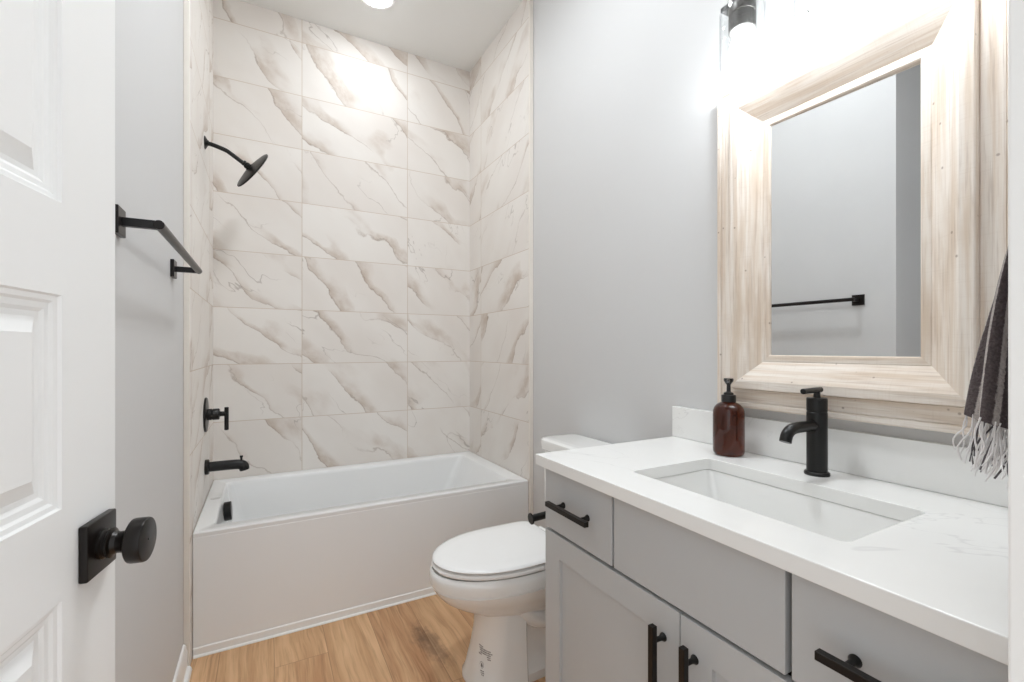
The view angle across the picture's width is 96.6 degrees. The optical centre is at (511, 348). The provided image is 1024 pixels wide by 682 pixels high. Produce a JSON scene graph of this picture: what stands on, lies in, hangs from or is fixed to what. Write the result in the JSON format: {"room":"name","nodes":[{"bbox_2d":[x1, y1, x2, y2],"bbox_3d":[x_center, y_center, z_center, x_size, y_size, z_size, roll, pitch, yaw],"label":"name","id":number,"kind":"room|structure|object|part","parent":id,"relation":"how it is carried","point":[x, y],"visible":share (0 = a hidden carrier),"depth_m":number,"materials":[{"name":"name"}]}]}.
{"room":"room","nodes":[
{"label":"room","id":0,"kind":"room"},
{"bbox_2d":[115,0,212,681],"bbox_3d":[-1.401,-0.362,1.451,0.600,3.050,1.862,0,0,-28],"label":"wall","id":1,"kind":"structure","parent":0,"point":[148,33],"depth_m":1.26,"materials":[{"name":"paint"}]},
{"bbox_2d":[115,204,201,278],"bbox_3d":[-0.895,-0.253,1.193,0.080,0.055,0.668,0,0,-28],"label":"towel bar","id":2,"kind":"object","parent":1,"relation":"attached to","point":[121,221],"visible":0.96,"depth_m":0.94,"materials":[{"name":"black metal"}]},
{"bbox_3d":[-0.780,-0.253,0.906,0.010,0.055,0.055,0,0,-28],"label":"wall plate","id":3,"kind":"part","parent":2,"relation":"part of","materials":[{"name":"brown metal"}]},
{"bbox_3d":[-0.750,-0.253,0.923,0.061,0.017,0.014,0,0,-28],"label":"post","id":4,"kind":"part","parent":2,"relation":"part of","materials":[{"name":"black metal"}]},
{"bbox_3d":[-1.072,-0.253,1.446,0.010,0.055,0.055,0,0,-28],"label":"wall plate","id":5,"kind":"part","parent":2,"relation":"part of","materials":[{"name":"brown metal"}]},
{"bbox_3d":[-1.041,-0.253,1.462,0.061,0.017,0.014,0,0,-28],"label":"post","id":6,"kind":"part","parent":2,"relation":"part of","materials":[{"name":"black metal"}]},
{"bbox_2d":[173,644,191,681],"bbox_3d":[-0.935,1.113,1.211,0.027,0.100,0.996,0,0,-28],"label":"baseboard","id":7,"kind":"structure","parent":1,"relation":"attached to","point":[183,672],"depth_m":1.58,"materials":[{"name":"white paint"}]},
{"bbox_2d":[183,0,189,665],"bbox_3d":[-1.180,-0.362,1.655,0.018,3.050,0.009,0,0,-28],"label":"trim","id":8,"kind":"structure","parent":1,"relation":"attached to","point":[186,3],"depth_m":1.65,"materials":[{"name":"tile"}]},
{"bbox_2d":[203,397,228,431],"bbox_3d":[-1.362,0.301,2.107,0.092,0.158,0.158,0,0,-28],"label":"shower valve","id":9,"kind":"object","parent":1,"relation":"attached to","point":[208,414],"visible":1,"depth_m":2.09,"materials":[{"name":"black metal"}]},
{"bbox_3d":[-1.398,0.301,2.088,0.010,0.158,0.158,0,0,-28],"label":"wall plate","id":10,"kind":"part","parent":9,"relation":"part of","materials":[{"name":"black metal"}]},
{"bbox_3d":[-1.329,0.324,2.125,0.018,0.106,0.018,0,0,-28],"label":"lever","id":11,"kind":"part","parent":9,"relation":"part of","materials":[{"name":"black metal"}]},
{"bbox_2d":[204,455,248,474],"bbox_3d":[-1.325,0.539,2.127,0.176,0.073,0.068,0,0,-28],"label":"tub spout","id":12,"kind":"object","parent":1,"relation":"attached to","point":[242,465],"visible":1,"depth_m":2.11,"materials":[{"name":"black metal"}]},
{"bbox_3d":[-1.320,0.547,2.130,0.164,0.057,0.045,0,0,-28],"label":"spout","id":13,"kind":"part","parent":12,"relation":"part of","materials":[{"name":"black metal"}]},
{"bbox_2d":[204,136,267,186],"bbox_3d":[-1.289,-0.863,2.142,0.254,0.204,0.196,0,0,-28],"label":"shower","id":14,"kind":"object","parent":1,"relation":"attached to","point":[252,169],"visible":1,"depth_m":2.12,"materials":[{"name":"black metal"}]},
{"bbox_3d":[-1.325,-0.905,2.107,0.153,0.080,0.019,0,0,-28],"label":"arm","id":15,"kind":"part","parent":14,"relation":"part of","materials":[{"name":"black metal"}]},
{"bbox_2d":[213,0,469,480],"bbox_3d":[-1.168,-0.362,2.692,2.190,3.050,0.100,0,0,-28],"label":"wall","id":16,"kind":"structure","parent":0,"point":[341,267],"depth_m":2.70,"materials":[{"name":"tile"}]},
{"bbox_2d":[189,594,545,681],"bbox_3d":[-0.293,1.178,1.073,2.190,0.030,3.620,0,0,-28],"label":"floor","id":17,"kind":"structure","parent":0,"point":[427,639],"depth_m":1.75,"materials":[{"name":"brown wood"}]},
{"bbox_2d":[193,451,527,658],"bbox_3d":[-0.743,0.928,2.409,1.465,0.469,0.800,0,0,-28],"label":"bathtub","id":18,"kind":"object","parent":17,"relation":"on","point":[283,553],"visible":0.91,"depth_m":2.03,"materials":[{"name":"white ceramic"}]},
{"bbox_2d":[193,451,527,537],"bbox_3d":[-0.746,0.879,2.413,1.465,0.371,0.788,0,0,-28],"label":"basin","id":19,"kind":"object","parent":18,"relation":"in","point":[449,495],"depth_m":2.36,"materials":[{"name":"white ceramic"}]},
{"bbox_2d":[429,434,612,681],"bbox_3d":[0.060,0.771,1.707,0.751,0.784,0.424,0,0,-28],"label":"toilet","id":20,"kind":"object","parent":17,"relation":"on","point":[495,574],"visible":0.59,"depth_m":1.56,"materials":[{"name":"white ceramic"}]},
{"bbox_2d":[479,644,491,660],"bbox_3d":[-0.092,1.038,1.560,0.057,0.039,0.008,0,0,33],"label":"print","id":21,"kind":"object","parent":20,"relation":"attached to","point":[485,650],"depth_m":1.56},
{"bbox_3d":[-0.036,0.843,1.655,0.534,0.191,0.362,0,0,-28],"label":"bowl","id":22,"kind":"part","parent":20,"relation":"part of","materials":[{"name":"white ceramic"}]},
{"bbox_3d":[-0.048,0.735,1.649,0.491,0.016,0.360,0,0,-28],"label":"seat","id":23,"kind":"part","parent":20,"relation":"part of","materials":[{"name":"white plastic"}]},
{"bbox_3d":[-0.056,0.716,1.644,0.466,0.016,0.356,0,0,-28],"label":"seat lid","id":24,"kind":"part","parent":20,"relation":"part of","materials":[{"name":"white plastic"}]},
{"bbox_3d":[0.298,0.596,1.836,0.185,0.334,0.396,0,0,-28],"label":"tank","id":25,"kind":"part","parent":20,"relation":"part of","materials":[{"name":"white ceramic"}]},
{"bbox_3d":[0.298,0.403,1.836,0.209,0.048,0.424,0,0,-28],"label":"tank lid","id":26,"kind":"part","parent":20,"relation":"part of","materials":[{"name":"white ceramic"}]},
{"bbox_2d":[545,469,1007,681],"bbox_3d":[0.546,0.747,0.999,0.580,0.833,0.961,0,0,-28],"label":"vanity cabinet","id":27,"kind":"object","parent":17,"relation":"on","point":[634,594],"visible":0.91,"depth_m":0.84,"materials":[{"name":"paint"}]},
{"bbox_2d":[528,511,545,524],"bbox_3d":[0.124,0.495,1.359,0.138,0.045,0.076,0,0,-28],"label":"toilet paper holder","id":28,"kind":"object","parent":27,"relation":"attached to","point":[532,518],"visible":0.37,"depth_m":1.35,"materials":[{"name":"black metal"}]},
{"bbox_3d":[0.126,0.419,1.216,0.027,0.017,0.017,0,0,-28],"label":"handle post","id":29,"kind":"part","parent":27,"relation":"part of","materials":[{"name":"black metal"}]},
{"bbox_3d":[0.136,0.419,1.162,0.013,0.013,0.174,0,0,-28],"label":"handle","id":30,"kind":"part","parent":27,"relation":"part of","materials":[{"name":"brown metal"}]},
{"bbox_3d":[0.171,0.418,1.181,0.019,0.168,0.282,0,0,-28],"label":"drawer","id":31,"kind":"part","parent":27,"relation":"part of","materials":[{"name":"paint"}]},
{"bbox_3d":[0.176,0.419,1.124,0.027,0.017,0.017,0,0,-28],"label":"handle post","id":32,"kind":"part","parent":27,"relation":"part of","materials":[{"name":"black metal"}]},
{"bbox_3d":[0.217,0.782,1.095,0.019,0.545,0.478,0,0,-28],"label":"door","id":33,"kind":"part","parent":27,"relation":"part of","materials":[{"name":"paint"}]},
{"bbox_3d":[0.277,0.638,0.900,0.013,0.185,0.013,0,0,-28],"label":"handle","id":34,"kind":"part","parent":27,"relation":"part of","materials":[{"name":"brown metal"}]},
{"bbox_3d":[0.292,0.577,0.908,0.027,0.017,0.017,0,0,-28],"label":"handle post","id":35,"kind":"part","parent":27,"relation":"part of","materials":[{"name":"black metal"}]},
{"bbox_3d":[0.313,0.638,0.834,0.013,0.185,0.013,0,0,-28],"label":"handle","id":36,"kind":"part","parent":27,"relation":"part of","materials":[{"name":"brown metal"}]},
{"bbox_3d":[0.328,0.577,0.842,0.027,0.017,0.017,0,0,-28],"label":"handle post","id":37,"kind":"part","parent":27,"relation":"part of","materials":[{"name":"black metal"}]},
{"bbox_3d":[0.446,0.782,0.671,0.019,0.545,0.480,0,0,-28],"label":"door","id":38,"kind":"part","parent":27,"relation":"part of","materials":[{"name":"paint"}]},
{"bbox_2d":[536,436,1007,664],"bbox_3d":[0.551,0.314,1.003,0.569,0.030,0.986,0,0,-28],"label":"countertop","id":39,"kind":"structure","parent":27,"relation":"on","point":[942,570],"depth_m":0.75,"materials":[{"name":"white stone"}]},
{"bbox_2d":[713,378,744,456],"bbox_3d":[0.614,0.191,1.294,0.083,0.215,0.083,0,0,-28],"label":"soap dispenser","id":40,"kind":"object","parent":39,"relation":"on","point":[728,415],"visible":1,"depth_m":1.26,"materials":[{"name":"orange glass"}]},
{"bbox_2d":[713,402,744,456],"bbox_3d":[0.614,0.222,1.294,0.083,0.152,0.083,0,0,-28],"label":"bottle","id":41,"kind":"object","parent":40,"relation":"on","point":[728,417],"depth_m":1.26,"materials":[{"name":"orange glass"}]},
{"bbox_2d":[656,469,902,541],"bbox_3d":[0.527,0.400,0.977,0.336,0.140,0.525,0,0,-28],"label":"sink","id":42,"kind":"object","parent":39,"relation":"in","point":[829,519],"visible":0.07,"depth_m":1.06,"materials":[{"name":"white ceramic"}]},
{"bbox_2d":[779,387,830,476],"bbox_3d":[0.677,0.195,1.061,0.165,0.208,0.054,0,0,-28],"label":"faucet","id":43,"kind":"object","parent":39,"relation":"on","point":[815,426],"visible":1,"depth_m":1.07,"materials":[{"name":"black metal"}]},
{"bbox_3d":[0.659,0.191,1.051,0.124,0.046,0.025,0,0,-28],"label":"spout","id":44,"kind":"part","parent":43,"relation":"part of","materials":[{"name":"black metal"}]},
{"bbox_3d":[0.708,0.098,1.077,0.075,0.015,0.013,0,0,-28],"label":"lever rod","id":45,"kind":"part","parent":43,"relation":"part of","materials":[{"name":"black metal"}]},
{"bbox_3d":[0.727,0.109,1.087,0.019,0.020,0.019,0,0,-28],"label":"lever stem","id":46,"kind":"part","parent":43,"relation":"part of","materials":[{"name":"black metal"}]},
{"bbox_3d":[0.462,0.422,0.557,0.013,0.013,0.170,0,0,-28],"label":"handle","id":47,"kind":"part","parent":27,"relation":"part of","materials":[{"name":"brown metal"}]},
{"bbox_3d":[0.453,0.422,0.611,0.027,0.017,0.017,0,0,-28],"label":"handle post","id":48,"kind":"part","parent":27,"relation":"part of","materials":[{"name":"black metal"}]},
{"bbox_3d":[0.496,0.418,0.579,0.019,0.168,0.270,0,0,-28],"label":"drawer","id":49,"kind":"part","parent":27,"relation":"part of","materials":[{"name":"paint"}]},
{"bbox_2d":[241,0,522,71],"bbox_3d":[-0.483,-1.902,1.425,2.190,0.030,2.980,0,0,-28],"label":"ceiling","id":50,"kind":"structure","parent":0,"point":[454,33],"depth_m":2.62,"materials":[{"name":"paint"}]},
{"bbox_2d":[361,0,394,9],"bbox_3d":[-0.723,-1.878,2.438,0.195,0.017,0.195,0,0,-28],"label":"recessed light","id":51,"kind":"object","parent":50,"relation":"in","point":[376,4],"visible":1,"depth_m":2.48,"materials":[{"name":"white paint"}]},
{"bbox_2d":[470,0,1006,528],"bbox_3d":[0.450,-0.362,1.873,0.122,3.050,2.880,0,0,-28],"label":"wall","id":52,"kind":"structure","parent":0,"point":[625,92],"depth_m":1.91,"materials":[{"name":"paint"}]},
{"bbox_2d":[529,0,532,513],"bbox_3d":[0.100,-0.362,2.413,0.024,3.050,0.010,0,0,-28],"label":"trim","id":53,"kind":"structure","parent":52,"relation":"attached to","point":[530,1],"depth_m":2.41,"materials":[{"name":"tile"}]},
{"bbox_2d":[721,0,833,58],"bbox_3d":[0.737,-0.859,1.050,0.200,0.237,0.497,0,0,-28],"label":"vanity light","id":54,"kind":"object","parent":52,"relation":"attached to","point":[741,14],"visible":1,"depth_m":1.18,"materials":[{"name":"white glass"}]},
{"bbox_2d":[728,0,755,58],"bbox_3d":[0.605,-0.827,1.199,0.109,0.173,0.109,0,0,-28],"label":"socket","id":55,"kind":"object","parent":54,"relation":"attached to","point":[741,13],"depth_m":1.18,"materials":[{"name":"glass"}]},
{"bbox_2d":[806,0,833,11],"bbox_3d":[0.697,-0.827,1.028,0.109,0.173,0.109,0,0,-28],"label":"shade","id":56,"kind":"object","parent":54,"relation":"attached to","point":[813,5],"depth_m":1.03,"materials":[{"name":"glass"}]},
{"bbox_2d":[672,406,1007,507],"bbox_3d":[0.792,0.248,1.135,0.019,0.102,0.988,0,0,-28],"label":"backsplash","id":57,"kind":"structure","parent":52,"relation":"attached to","point":[937,467],"depth_m":1.04,"materials":[{"name":"white stone"}]},
{"bbox_2d":[717,0,1007,439],"bbox_3d":[0.783,-0.300,1.112,0.058,0.938,0.634,0,0,-28],"label":"framed mirror","id":58,"kind":"object","parent":52,"relation":"attached to","point":[862,173],"visible":0.84,"depth_m":1.05,"materials":[{"name":"brown wood"}]},
{"bbox_3d":[0.783,-0.693,1.112,0.058,0.152,0.634,0,0,-28],"label":"frame rail","id":59,"kind":"part","parent":58,"relation":"part of","materials":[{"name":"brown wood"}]},
{"bbox_2d":[771,61,920,356],"bbox_3d":[0.800,-0.300,1.121,0.004,0.646,0.342,0,0,-30],"label":"mirror glass","id":60,"kind":"object","parent":58,"relation":"on","point":[846,159],"depth_m":1.10,"materials":[{"name":"silver mirror"}]},
{"bbox_3d":[0.783,0.093,1.112,0.058,0.152,0.634,0,0,-28],"label":"frame rail","id":61,"kind":"part","parent":58,"relation":"part of","materials":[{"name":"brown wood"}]},
{"bbox_3d":[0.194,-0.362,0.171,1.990,3.050,0.130,0,0,-28],"label":"wall","id":62,"kind":"structure","parent":0,"visible":0},
{"bbox_2d":[0,0,156,681],"bbox_3d":[-0.410,0.140,0.262,0.093,2.023,0.762,0,0,-18],"label":"door","id":63,"kind":"structure","parent":62,"relation":"in","point":[60,538],"depth_m":0.51,"materials":[{"name":"paint"}]},
{"bbox_3d":[-0.519,0.245,0.573,0.010,0.068,0.068,0,0,-18],"label":"knob plate","id":64,"kind":"part","parent":63,"relation":"part of","materials":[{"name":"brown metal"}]},
{"bbox_3d":[-0.492,0.245,0.582,0.048,0.055,0.055,0,0,-18],"label":"knob","id":65,"kind":"part","parent":63,"relation":"part of","materials":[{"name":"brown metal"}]},
{"bbox_2d":[1008,0,1023,681],"bbox_3d":[0.413,0.103,0.291,0.017,2.120,0.132,0,0,-28],"label":"door frame","id":66,"kind":"structure","parent":62,"relation":"attached to","point":[1015,7],"depth_m":0.34,"materials":[{"name":"white paint"}]},
{"bbox_3d":[0.659,-0.359,0.532,0.110,0.130,0.063,0,0,-28],"label":"towel ring","id":67,"kind":"object","parent":62,"relation":"attached to","visible":0},
{"bbox_2d":[952,247,1007,488],"bbox_3d":[0.641,-0.062,0.563,0.261,0.454,0.135,0,0,-28],"label":"hand towel","id":68,"kind":"object","parent":67,"relation":"hanging from","point":[986,403],"visible":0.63,"depth_m":0.55,"materials":[{"name":"fabric"}]}
]}

